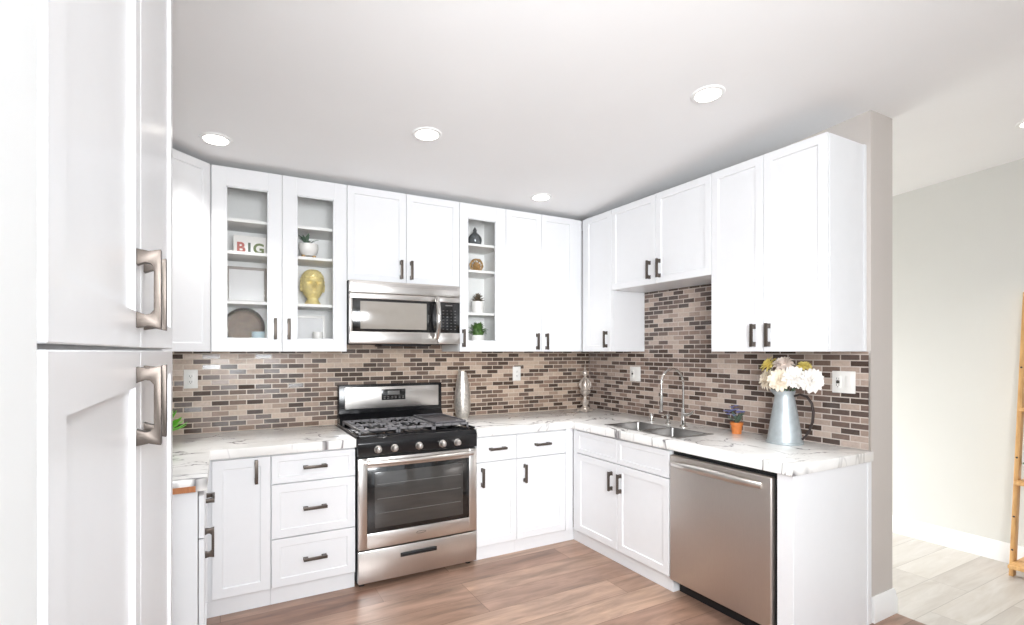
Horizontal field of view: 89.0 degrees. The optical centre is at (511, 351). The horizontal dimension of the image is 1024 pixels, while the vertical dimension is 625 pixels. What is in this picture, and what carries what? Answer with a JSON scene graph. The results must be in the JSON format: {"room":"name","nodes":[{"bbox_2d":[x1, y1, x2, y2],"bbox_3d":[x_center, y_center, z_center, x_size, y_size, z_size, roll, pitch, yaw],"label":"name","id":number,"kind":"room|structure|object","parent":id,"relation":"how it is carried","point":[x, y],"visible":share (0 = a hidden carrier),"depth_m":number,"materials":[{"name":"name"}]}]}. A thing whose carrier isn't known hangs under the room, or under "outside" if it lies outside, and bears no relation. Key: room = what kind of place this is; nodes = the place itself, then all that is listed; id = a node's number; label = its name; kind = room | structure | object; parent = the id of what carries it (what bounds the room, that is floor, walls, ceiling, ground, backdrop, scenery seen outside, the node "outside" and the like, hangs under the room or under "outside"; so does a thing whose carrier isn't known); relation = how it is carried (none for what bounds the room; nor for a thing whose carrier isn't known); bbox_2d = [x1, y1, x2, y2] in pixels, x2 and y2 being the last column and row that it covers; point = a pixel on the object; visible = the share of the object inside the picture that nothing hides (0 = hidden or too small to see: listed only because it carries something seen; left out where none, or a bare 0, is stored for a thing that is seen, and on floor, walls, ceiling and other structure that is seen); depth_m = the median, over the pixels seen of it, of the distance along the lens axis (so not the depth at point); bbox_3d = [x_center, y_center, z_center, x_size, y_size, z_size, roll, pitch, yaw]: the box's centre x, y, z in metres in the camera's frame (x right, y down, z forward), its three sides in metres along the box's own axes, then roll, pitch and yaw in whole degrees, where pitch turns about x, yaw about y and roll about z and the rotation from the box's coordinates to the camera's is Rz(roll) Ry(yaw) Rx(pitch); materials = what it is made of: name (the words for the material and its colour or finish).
{"room":"kitchen","nodes":[
{"label":"kitchen","id":0,"kind":"room"},
{"bbox_2d":[0,0,36,624],"bbox_3d":[-0.467,0.024,-0.018,0.607,2.711,0.545,0,0,-29],"label":"wall","id":1,"kind":"structure","parent":0,"point":[18,18],"depth_m":0.34,"materials":[{"name":"white paint"}]},
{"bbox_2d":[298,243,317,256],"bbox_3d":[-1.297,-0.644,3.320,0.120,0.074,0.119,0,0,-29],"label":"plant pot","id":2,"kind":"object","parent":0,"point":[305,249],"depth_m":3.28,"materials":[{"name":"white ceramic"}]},
{"bbox_2d":[184,231,582,507],"bbox_3d":[-0.911,0.152,3.853,3.613,2.456,0.120,0,0,-29],"label":"wall","id":3,"kind":"structure","parent":0,"point":[582,231],"depth_m":4.65,"materials":[{"name":"beige paint"}]},
{"bbox_2d":[163,148,210,351],"bbox_3d":[-1.998,-0.530,2.785,0.672,1.060,0.679,0,0,-29],"label":"upper cabinet","id":4,"kind":"object","parent":3,"relation":"attached to","point":[191,176],"visible":0.06,"depth_m":2.84,"materials":[{"name":"white paint"}]},
{"bbox_2d":[211,164,346,351],"bbox_3d":[-1.451,-0.530,3.266,0.749,1.060,0.374,0,0,-29],"label":"display cabinet","id":5,"kind":"object","parent":3,"relation":"attached to","point":[276,208],"visible":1,"depth_m":3.16,"materials":[{"name":"white paint"}]},
{"bbox_2d":[227,308,264,337],"bbox_3d":[-1.661,-0.152,3.230,0.233,0.233,0.080,0,0,-29],"label":"platter","id":6,"kind":"object","parent":5,"relation":"on","point":[241,322],"visible":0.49,"depth_m":3.21,"materials":[{"name":"beige ceramic"}]},
{"bbox_2d":[227,266,266,301],"bbox_3d":[-1.637,-0.408,3.215,0.224,0.222,0.018,0,0,-29],"label":"picture frame","id":7,"kind":"object","parent":5,"relation":"on","point":[243,283],"visible":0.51,"depth_m":3.21,"materials":[{"name":"grey wood"}]},
{"bbox_2d":[233,235,265,252],"bbox_3d":[-1.608,-0.645,3.196,0.180,0.112,0.071,0,0,-29],"label":"word sign","id":8,"kind":"object","parent":5,"relation":"on","point":[240,242],"visible":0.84,"depth_m":3.16,"materials":[{"name":"white wood"}]},
{"bbox_2d":[252,331,264,337],"bbox_3d":[-1.535,-0.080,3.152,0.072,0.080,0.072,0,0,-29],"label":"candle cup","id":9,"kind":"object","parent":5,"relation":"in","point":[255,334],"visible":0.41,"depth_m":3.12,"materials":[{"name":"blue glass"}]},
{"bbox_2d":[227,300,332,310],"bbox_3d":[-1.468,-0.288,3.296,0.712,0.018,0.289,0,0,-29],"label":"shelf","id":10,"kind":"object","parent":5,"relation":"attached to","point":[231,305],"depth_m":3.27,"materials":[{"name":"white wood"}]},
{"bbox_2d":[227,250,332,268],"bbox_3d":[-1.468,-0.580,3.296,0.712,0.018,0.289,0,0,-29],"label":"shelf","id":11,"kind":"object","parent":5,"relation":"attached to","point":[242,258],"depth_m":3.29,"materials":[{"name":"white wood"}]},
{"bbox_2d":[227,217,332,240],"bbox_3d":[-1.468,-0.770,3.296,0.712,0.018,0.289,0,0,-29],"label":"shelf","id":12,"kind":"object","parent":5,"relation":"attached to","point":[235,226],"depth_m":3.28,"materials":[{"name":"white wood"}]},
{"bbox_2d":[298,233,318,256],"bbox_3d":[-1.297,-0.668,3.320,0.120,0.158,0.120,0,0,20],"label":"succulent planter","id":13,"kind":"object","parent":5,"relation":"on","point":[308,248],"visible":0.94,"depth_m":3.28,"materials":[{"name":"white ceramic"}]},
{"bbox_2d":[298,315,324,338],"bbox_3d":[-1.329,-0.138,3.422,0.196,0.195,0.018,0,0,-29],"label":"plate","id":14,"kind":"object","parent":5,"relation":"in","point":[307,325],"visible":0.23,"depth_m":3.42,"materials":[{"name":"white ceramic"}]},
{"bbox_2d":[300,269,324,303],"bbox_3d":[-1.291,-0.413,3.360,0.157,0.232,0.178,0,0,10],"label":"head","id":15,"kind":"object","parent":5,"relation":"on","point":[312,284],"visible":0.97,"depth_m":3.31},
{"bbox_2d":[313,332,322,338],"bbox_3d":[-1.244,-0.083,3.338,0.062,0.085,0.062,0,0,-29],"label":"candle cup","id":16,"kind":"object","parent":5,"relation":"in","point":[316,335],"visible":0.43,"depth_m":3.31,"materials":[{"name":"white ceramic"}]},
{"bbox_2d":[172,345,588,434],"bbox_3d":[-0.884,0.400,3.793,3.599,0.960,0.010,0,0,-29],"label":"tile backsplash","id":17,"kind":"structure","parent":3,"relation":"attached to","point":[236,391],"depth_m":3.59,"materials":[{"name":"tile"}]},
{"bbox_2d":[184,369,197,388],"bbox_3d":[-1.960,0.168,3.180,0.074,0.116,0.009,0,0,-29],"label":"wall outlet","id":18,"kind":"object","parent":17,"relation":"attached to","point":[190,376],"visible":1,"depth_m":3.18,"materials":[{"name":"white plastic"}]},
{"bbox_2d":[188,374,193,384],"bbox_3d":[-1.959,0.168,3.178,0.032,0.066,0.004,0,0,-29],"label":"socket","id":19,"kind":"object","parent":18,"relation":"attached to","point":[190,376],"depth_m":3.18,"materials":[{"name":"white plastic"}]},
{"bbox_2d":[513,366,520,380],"bbox_3d":[0.039,0.182,4.299,0.074,0.116,0.009,0,0,-29],"label":"wall outlet","id":20,"kind":"object","parent":17,"relation":"attached to","point":[516,370],"visible":1,"depth_m":4.30,"materials":[{"name":"white plastic"}]},
{"bbox_2d":[515,370,518,377],"bbox_3d":[0.040,0.182,4.297,0.032,0.066,0.004,0,0,-29],"label":"socket","id":21,"kind":"object","parent":20,"relation":"attached to","point":[516,371],"depth_m":4.30,"materials":[{"name":"white plastic"}]},
{"bbox_2d":[347,185,458,285],"bbox_3d":[-0.786,-0.757,3.639,0.775,0.606,0.374,0,0,-29],"label":"upper cabinet","id":22,"kind":"object","parent":3,"relation":"attached to","point":[392,236],"visible":0.94,"depth_m":3.49,"materials":[{"name":"white paint"}]},
{"bbox_2d":[347,279,459,345],"bbox_3d":[-0.768,-0.243,3.579,0.748,0.415,0.474,0,0,-29],"label":"microwave","id":23,"kind":"object","parent":22,"relation":"attached to","point":[379,313],"visible":0.98,"depth_m":3.42,"materials":[{"name":"silver metal"}]},
{"bbox_2d":[442,202,505,351],"bbox_3d":[-0.283,-0.530,3.920,0.374,1.060,0.374,0,0,-29],"label":"display cabinet","id":24,"kind":"object","parent":3,"relation":"attached to","point":[489,282],"visible":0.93,"depth_m":3.86,"materials":[{"name":"white paint"}]},
{"bbox_2d":[468,227,481,243],"bbox_3d":[-0.280,-0.862,3.923,0.106,0.150,0.106,0,0,-29],"label":"ornament","id":25,"kind":"object","parent":24,"relation":"on","point":[475,238],"visible":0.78,"depth_m":3.89,"materials":[{"name":"grey ceramic"}]},
{"bbox_2d":[469,259,483,269],"bbox_3d":[-0.269,-0.648,3.929,0.119,0.102,0.104,0,0,-29],"label":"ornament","id":26,"kind":"object","parent":24,"relation":"on","point":[476,266],"visible":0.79,"depth_m":3.90,"materials":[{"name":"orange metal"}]},
{"bbox_2d":[468,322,486,340],"bbox_3d":[-0.261,-0.133,3.924,0.160,0.185,0.166,0,0,-29],"label":"potted plant","id":27,"kind":"object","parent":24,"relation":"in","point":[478,333],"visible":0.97,"depth_m":3.89,"materials":[{"name":"green plant"}]},
{"bbox_2d":[471,293,484,312],"bbox_3d":[-0.259,-0.363,3.935,0.102,0.159,0.102,0,0,-29],"label":"succulent pot","id":28,"kind":"object","parent":24,"relation":"on","point":[477,305],"visible":0.99,"depth_m":3.90,"materials":[{"name":"white ceramic"}]},
{"bbox_2d":[468,312,493,317],"bbox_3d":[-0.300,-0.275,3.950,0.337,0.018,0.289,0,0,-29],"label":"shelf","id":29,"kind":"object","parent":24,"relation":"attached to","point":[470,314],"depth_m":3.86,"materials":[{"name":"white wood"}]},
{"bbox_2d":[468,269,493,278],"bbox_3d":[-0.300,-0.586,3.950,0.337,0.018,0.289,0,0,-29],"label":"shelf","id":30,"kind":"object","parent":24,"relation":"attached to","point":[472,274],"depth_m":3.91,"materials":[{"name":"white wood"}]},
{"bbox_2d":[468,243,493,254],"bbox_3d":[-0.300,-0.778,3.950,0.337,0.018,0.289,0,0,-29],"label":"shelf","id":31,"kind":"object","parent":24,"relation":"attached to","point":[473,249],"depth_m":3.93,"materials":[{"name":"white wood"}]},
{"bbox_2d":[505,209,581,351],"bbox_3d":[0.193,-0.530,4.187,0.715,1.060,0.374,0,0,-29],"label":"upper cabinet","id":32,"kind":"object","parent":3,"relation":"attached to","point":[544,252],"visible":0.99,"depth_m":4.04,"materials":[{"name":"white paint"}]},
{"bbox_2d":[172,0,1023,230],"bbox_3d":[1.279,-1.325,1.604,5.500,0.686,8.750,0,0,-29],"label":"ceiling","id":33,"kind":"structure","parent":0,"point":[588,105],"depth_m":2.37,"materials":[{"name":"paint"}]},
{"bbox_2d":[198,132,232,146],"bbox_3d":[-1.556,-1.113,2.738,0.157,0.018,0.157,0,0,-25],"label":"recessed light","id":34,"kind":"object","parent":33,"relation":"in","point":[212,138],"visible":1,"depth_m":2.72,"materials":[{"name":"white paint"}]},
{"bbox_2d":[412,127,441,141],"bbox_3d":[-0.450,-1.147,2.759,0.157,0.018,0.157,0,0,-25],"label":"recessed light","id":35,"kind":"object","parent":33,"relation":"in","point":[428,134],"visible":1,"depth_m":2.74,"materials":[{"name":"white paint"}]},
{"bbox_2d":[530,193,551,200],"bbox_3d":[0.209,-1.111,3.759,0.157,0.018,0.157,0,0,-25],"label":"recessed light","id":36,"kind":"object","parent":33,"relation":"in","point":[539,196],"visible":1,"depth_m":3.74,"materials":[{"name":"white paint"}]},
{"bbox_2d":[690,85,725,103],"bbox_3d":[0.924,-1.210,2.458,0.157,0.018,0.157,0,0,-25],"label":"recessed light","id":37,"kind":"object","parent":33,"relation":"in","point":[709,93],"visible":1,"depth_m":2.44,"materials":[{"name":"white paint"}]},
{"bbox_2d":[1015,120,1023,128],"bbox_3d":[2.847,-1.251,2.837,0.157,0.018,0.157,0,0,-25],"label":"recessed light","id":38,"kind":"object","parent":33,"relation":"in","point":[1020,125],"visible":1,"depth_m":2.87,"materials":[{"name":"white paint"}]},
{"bbox_2d":[207,508,1023,624],"bbox_3d":[1.279,1.420,1.604,5.500,0.080,8.750,0,0,-29],"label":"floor","id":39,"kind":"structure","parent":0,"point":[569,582],"depth_m":2.94,"materials":[{"name":"brown wood"}]},
{"bbox_2d":[37,0,171,624],"bbox_3d":[-0.917,0.130,0.818,0.630,2.500,1.256,0,0,-29],"label":"pantry cabinet","id":40,"kind":"object","parent":39,"relation":"on","point":[104,67],"visible":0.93,"depth_m":0.65,"materials":[{"name":"white paint"}]},
{"bbox_2d":[172,490,214,624],"bbox_3d":[-1.825,0.968,2.517,0.682,0.825,1.296,0,0,-29],"label":"base cabinet","id":41,"kind":"object","parent":39,"relation":"on","point":[190,554],"visible":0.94,"depth_m":2.08,"materials":[{"name":"white paint"}]},
{"bbox_2d":[172,425,355,494],"bbox_3d":[-1.513,0.529,2.669,1.405,0.049,1.336,0,0,-29],"label":"countertop","id":42,"kind":"structure","parent":41,"relation":"on","point":[192,454],"depth_m":2.86,"materials":[{"name":"white stone"}]},
{"bbox_2d":[172,410,185,430],"bbox_3d":[-1.841,0.397,2.703,0.234,0.215,0.257,0,0,41],"label":"potted plant","id":43,"kind":"object","parent":42,"relation":"on","point":[174,423],"visible":0.11,"depth_m":2.76,"materials":[{"name":"green plant"}]},
{"bbox_2d":[207,455,269,617],"bbox_3d":[-1.581,0.968,3.005,0.299,0.825,0.683,0,0,-29],"label":"base cabinet","id":44,"kind":"object","parent":39,"relation":"on","point":[238,573],"visible":0.92,"depth_m":2.74,"materials":[{"name":"white paint"}]},
{"bbox_2d":[270,448,354,604],"bbox_3d":[-1.254,0.968,3.188,0.449,0.825,0.683,0,0,-29],"label":"base cabinet","id":45,"kind":"object","parent":39,"relation":"on","point":[312,493],"visible":0.97,"depth_m":2.91,"materials":[{"name":"white paint"}]},
{"bbox_2d":[337,382,476,586],"bbox_3d":[-0.705,0.805,3.453,0.758,1.150,0.756,0,0,-29],"label":"gas range","id":46,"kind":"object","parent":39,"relation":"on","point":[416,463],"visible":1,"depth_m":3.21,"materials":[{"name":"silver metal"}]},
{"bbox_2d":[337,413,474,438],"bbox_3d":[-0.717,0.484,3.471,0.756,0.067,0.603,0,0,-29],"label":"cooktop","id":47,"kind":"object","parent":46,"relation":"in","point":[358,425],"depth_m":3.37,"materials":[{"name":"black metal"}]},
{"bbox_2d":[474,434,516,560],"bbox_3d":[-0.252,0.968,3.749,0.309,0.825,0.683,0,0,-29],"label":"base cabinet","id":48,"kind":"object","parent":39,"relation":"on","point":[496,530],"visible":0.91,"depth_m":3.49,"materials":[{"name":"white paint"}]},
{"bbox_2d":[514,429,573,551],"bbox_3d":[0.102,0.968,3.947,0.500,0.825,0.683,0,0,-29],"label":"base cabinet","id":49,"kind":"object","parent":39,"relation":"on","point":[544,458],"visible":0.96,"depth_m":3.68,"materials":[{"name":"white paint"}]},
{"bbox_2d":[574,429,679,591],"bbox_3d":[0.928,0.968,3.543,0.683,0.825,0.964,0,0,-29],"label":"base cabinet","id":50,"kind":"object","parent":39,"relation":"on","point":[622,487],"visible":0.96,"depth_m":3.31,"materials":[{"name":"white paint"}]},
{"bbox_2d":[464,409,873,476],"bbox_3d":[0.638,0.530,3.303,1.424,0.050,2.331,0,0,-29],"label":"countertop","id":51,"kind":"structure","parent":50,"relation":"on","point":[752,450],"depth_m":2.99,"materials":[{"name":"white stone"}]},
{"bbox_2d":[454,370,470,418],"bbox_3d":[-0.377,0.323,3.961,0.124,0.365,0.124,0,0,-29],"label":"vase","id":52,"kind":"object","parent":51,"relation":"on","point":[462,402],"visible":0.98,"depth_m":3.92,"materials":[{"name":"silver metal"}]},
{"bbox_2d":[577,367,592,411],"bbox_3d":[0.620,0.302,4.421,0.101,0.405,0.101,0,0,40],"label":"finial ornament","id":53,"kind":"object","parent":51,"relation":"on","point":[584,384],"visible":1,"depth_m":4.40,"materials":[{"name":"silver metal"}]},
{"bbox_2d":[648,413,653,421],"bbox_3d":[1.010,0.476,3.774,0.044,0.058,0.044,0,0,-29],"label":"air gap cap","id":54,"kind":"object","parent":51,"relation":"on","point":[651,415],"visible":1,"depth_m":3.76,"materials":[{"name":"silver metal"}]},
{"bbox_2d":[604,421,711,437],"bbox_3d":[0.934,0.605,3.388,0.314,0.205,0.654,0,0,-29],"label":"sink","id":55,"kind":"object","parent":51,"relation":"in","point":[662,430],"visible":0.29,"depth_m":3.42,"materials":[{"name":"metal"}]},
{"bbox_2d":[661,414,670,423],"bbox_3d":[1.069,0.469,3.624,0.083,0.072,0.040,0,0,-29],"label":"soap dispenser","id":56,"kind":"object","parent":51,"relation":"on","point":[667,415],"visible":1,"depth_m":3.62,"materials":[{"name":"silver metal"}]},
{"bbox_2d":[659,368,693,427],"bbox_3d":[1.079,0.306,3.410,0.239,0.398,0.116,0,0,-29],"label":"kitchen faucet","id":57,"kind":"object","parent":51,"relation":"on","point":[684,414],"visible":1,"depth_m":3.46,"materials":[{"name":"silver metal"}]},
{"bbox_2d":[723,405,745,433],"bbox_3d":[1.381,0.418,3.221,0.126,0.173,0.123,0,0,-29],"label":"potted flower","id":58,"kind":"object","parent":51,"relation":"on","point":[736,426],"visible":1,"depth_m":3.19,"materials":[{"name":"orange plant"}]},
{"bbox_2d":[766,388,814,445],"bbox_3d":[1.521,0.355,2.877,0.217,0.300,0.190,0,0,12],"label":"metal pitcher","id":59,"kind":"object","parent":51,"relation":"on","point":[784,425],"visible":0.98,"depth_m":2.83,"materials":[{"name":"metal"}]},
{"bbox_2d":[759,369,774,390],"bbox_3d":[1.432,0.183,2.915,0.106,0.176,0.120,0,0,-18],"label":"flower","id":60,"kind":"object","parent":59,"relation":"in","point":[765,374],"visible":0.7,"depth_m":2.91,"materials":[{"name":"beige plant"}]},
{"bbox_2d":[760,356,776,371],"bbox_3d":[1.458,0.148,2.953,0.099,0.245,0.133,0,0,16],"label":"flower","id":61,"kind":"object","parent":59,"relation":"in","point":[767,363],"visible":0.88,"depth_m":2.95,"materials":[{"name":"yellow plant"}]},
{"bbox_2d":[766,369,786,391],"bbox_3d":[1.461,0.183,2.843,0.102,0.176,0.130,0,0,-29],"label":"flower","id":62,"kind":"object","parent":59,"relation":"in","point":[775,382],"visible":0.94,"depth_m":2.83,"materials":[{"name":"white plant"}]},
{"bbox_2d":[772,357,794,370],"bbox_3d":[1.504,0.149,2.890,0.112,0.242,0.118,0,0,2],"label":"flower","id":63,"kind":"object","parent":59,"relation":"in","point":[782,363],"visible":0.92,"depth_m":2.87,"materials":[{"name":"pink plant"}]},
{"bbox_2d":[781,366,804,390],"bbox_3d":[1.506,0.174,2.802,0.107,0.195,0.162,0,0,-29],"label":"flower","id":64,"kind":"object","parent":59,"relation":"in","point":[793,374],"visible":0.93,"depth_m":2.77,"materials":[{"name":"white plant"}]},
{"bbox_2d":[790,361,811,390],"bbox_3d":[1.572,0.162,2.839,0.099,0.218,0.116,0,0,-29],"label":"flower","id":65,"kind":"object","parent":59,"relation":"in","point":[804,365],"visible":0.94,"depth_m":2.81,"materials":[{"name":"yellow plant"}]},
{"bbox_2d":[792,368,823,392],"bbox_3d":[1.536,0.180,2.778,0.118,0.185,0.223,0,0,-39],"label":"flower","id":66,"kind":"object","parent":59,"relation":"in","point":[812,380],"visible":0.99,"depth_m":2.71,"materials":[{"name":"white plant"}]},
{"bbox_2d":[670,451,776,624],"bbox_3d":[1.309,0.968,2.826,0.720,0.820,0.643,0,0,-29],"label":"dishwasher","id":67,"kind":"object","parent":39,"relation":"on","point":[723,515],"visible":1,"depth_m":2.64,"materials":[{"name":"silver metal"}]},
{"bbox_2d":[777,462,871,624],"bbox_3d":[1.522,0.968,2.521,0.645,0.825,0.083,0,0,-29],"label":"end panel","id":68,"kind":"object","parent":39,"relation":"on","point":[824,518],"visible":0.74,"depth_m":2.45,"materials":[{"name":"white paint"}]},
{"bbox_2d":[1008,292,1023,575],"bbox_3d":[3.264,0.499,3.016,0.361,1.755,0.537,0,0,-29],"label":"ladder shelf","id":69,"kind":"object","parent":39,"relation":"on","point":[1014,564],"visible":1,"depth_m":3.23,"materials":[{"name":"brown wood"}]},
{"bbox_2d":[593,110,891,596],"bbox_3d":[1.048,0.074,4.268,0.212,2.612,3.576,0,0,-29],"label":"wall","id":70,"kind":"structure","parent":0,"point":[873,129],"depth_m":2.71,"materials":[{"name":"beige paint"}]},
{"bbox_2d":[583,210,643,351],"bbox_3d":[0.787,-0.530,4.133,0.374,1.060,0.364,0,0,-29],"label":"upper cabinet","id":71,"kind":"object","parent":70,"relation":"attached to","point":[613,321],"visible":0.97,"depth_m":4.02,"materials":[{"name":"white paint"}]},
{"bbox_2d":[611,174,710,292],"bbox_3d":[1.098,-0.759,3.577,0.374,0.602,0.908,0,0,-29],"label":"upper cabinet","id":72,"kind":"object","parent":70,"relation":"attached to","point":[660,241],"visible":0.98,"depth_m":3.46,"materials":[{"name":"white paint"}]},
{"bbox_2d":[589,284,870,450],"bbox_3d":[1.259,0.024,3.662,0.010,0.960,2.312,0,0,-29],"label":"tile backsplash","id":73,"kind":"structure","parent":70,"relation":"attached to","point":[677,322],"depth_m":3.56,"materials":[{"name":"tile"}]},
{"bbox_2d":[630,366,640,380],"bbox_3d":[0.978,0.178,4.144,0.010,0.116,0.118,0,0,-29],"label":"wall outlet","id":74,"kind":"object","parent":73,"relation":"attached to","point":[635,372],"visible":1,"depth_m":4.14,"materials":[{"name":"white plastic"}]},
{"bbox_2d":[832,371,855,393],"bbox_3d":[1.754,0.162,2.758,0.010,0.116,0.118,0,0,-29],"label":"wall outlet","id":75,"kind":"object","parent":73,"relation":"attached to","point":[842,381],"visible":1,"depth_m":2.75,"materials":[{"name":"white plastic"}]},
{"bbox_2d":[835,376,840,387],"bbox_3d":[1.739,0.162,2.781,0.004,0.066,0.032,0,0,-29],"label":"socket","id":76,"kind":"object","parent":75,"relation":"attached to","point":[837,378],"depth_m":2.78,"materials":[{"name":"white plastic"}]},
{"bbox_2d":[845,376,851,388],"bbox_3d":[1.765,0.162,2.733,0.004,0.066,0.032,0,0,-29],"label":"rocker switch","id":77,"kind":"object","parent":75,"relation":"attached to","point":[848,379],"depth_m":2.73,"materials":[{"name":"white plastic"}]},
{"bbox_2d":[711,132,866,351],"bbox_3d":[1.488,-0.530,2.881,0.374,1.060,0.686,0,0,-29],"label":"upper cabinet","id":78,"kind":"object","parent":70,"relation":"attached to","point":[789,223],"visible":1,"depth_m":2.67,"materials":[{"name":"white paint"}]},
{"bbox_2d":[872,588,897,623],"bbox_3d":[1.109,1.316,4.177,0.229,0.128,3.393,0,0,-29],"label":"baseboard","id":79,"kind":"structure","parent":70,"relation":"attached to","point":[884,604],"depth_m":2.69,"materials":[{"name":"white paint"}]},
{"bbox_2d":[892,158,1023,546],"bbox_3d":[3.555,-0.088,2.975,0.120,2.935,8.520,0,0,-29],"label":"wall","id":80,"kind":"structure","parent":0,"point":[958,243],"depth_m":3.65,"materials":[{"name":"paint"}]},
{"bbox_2d":[892,515,1023,562],"bbox_3d":[3.524,1.316,2.889,0.016,0.128,8.000,0,0,-29],"label":"baseboard","id":81,"kind":"structure","parent":80,"relation":"attached to","point":[997,550],"depth_m":3.64,"materials":[{"name":"white paint"}]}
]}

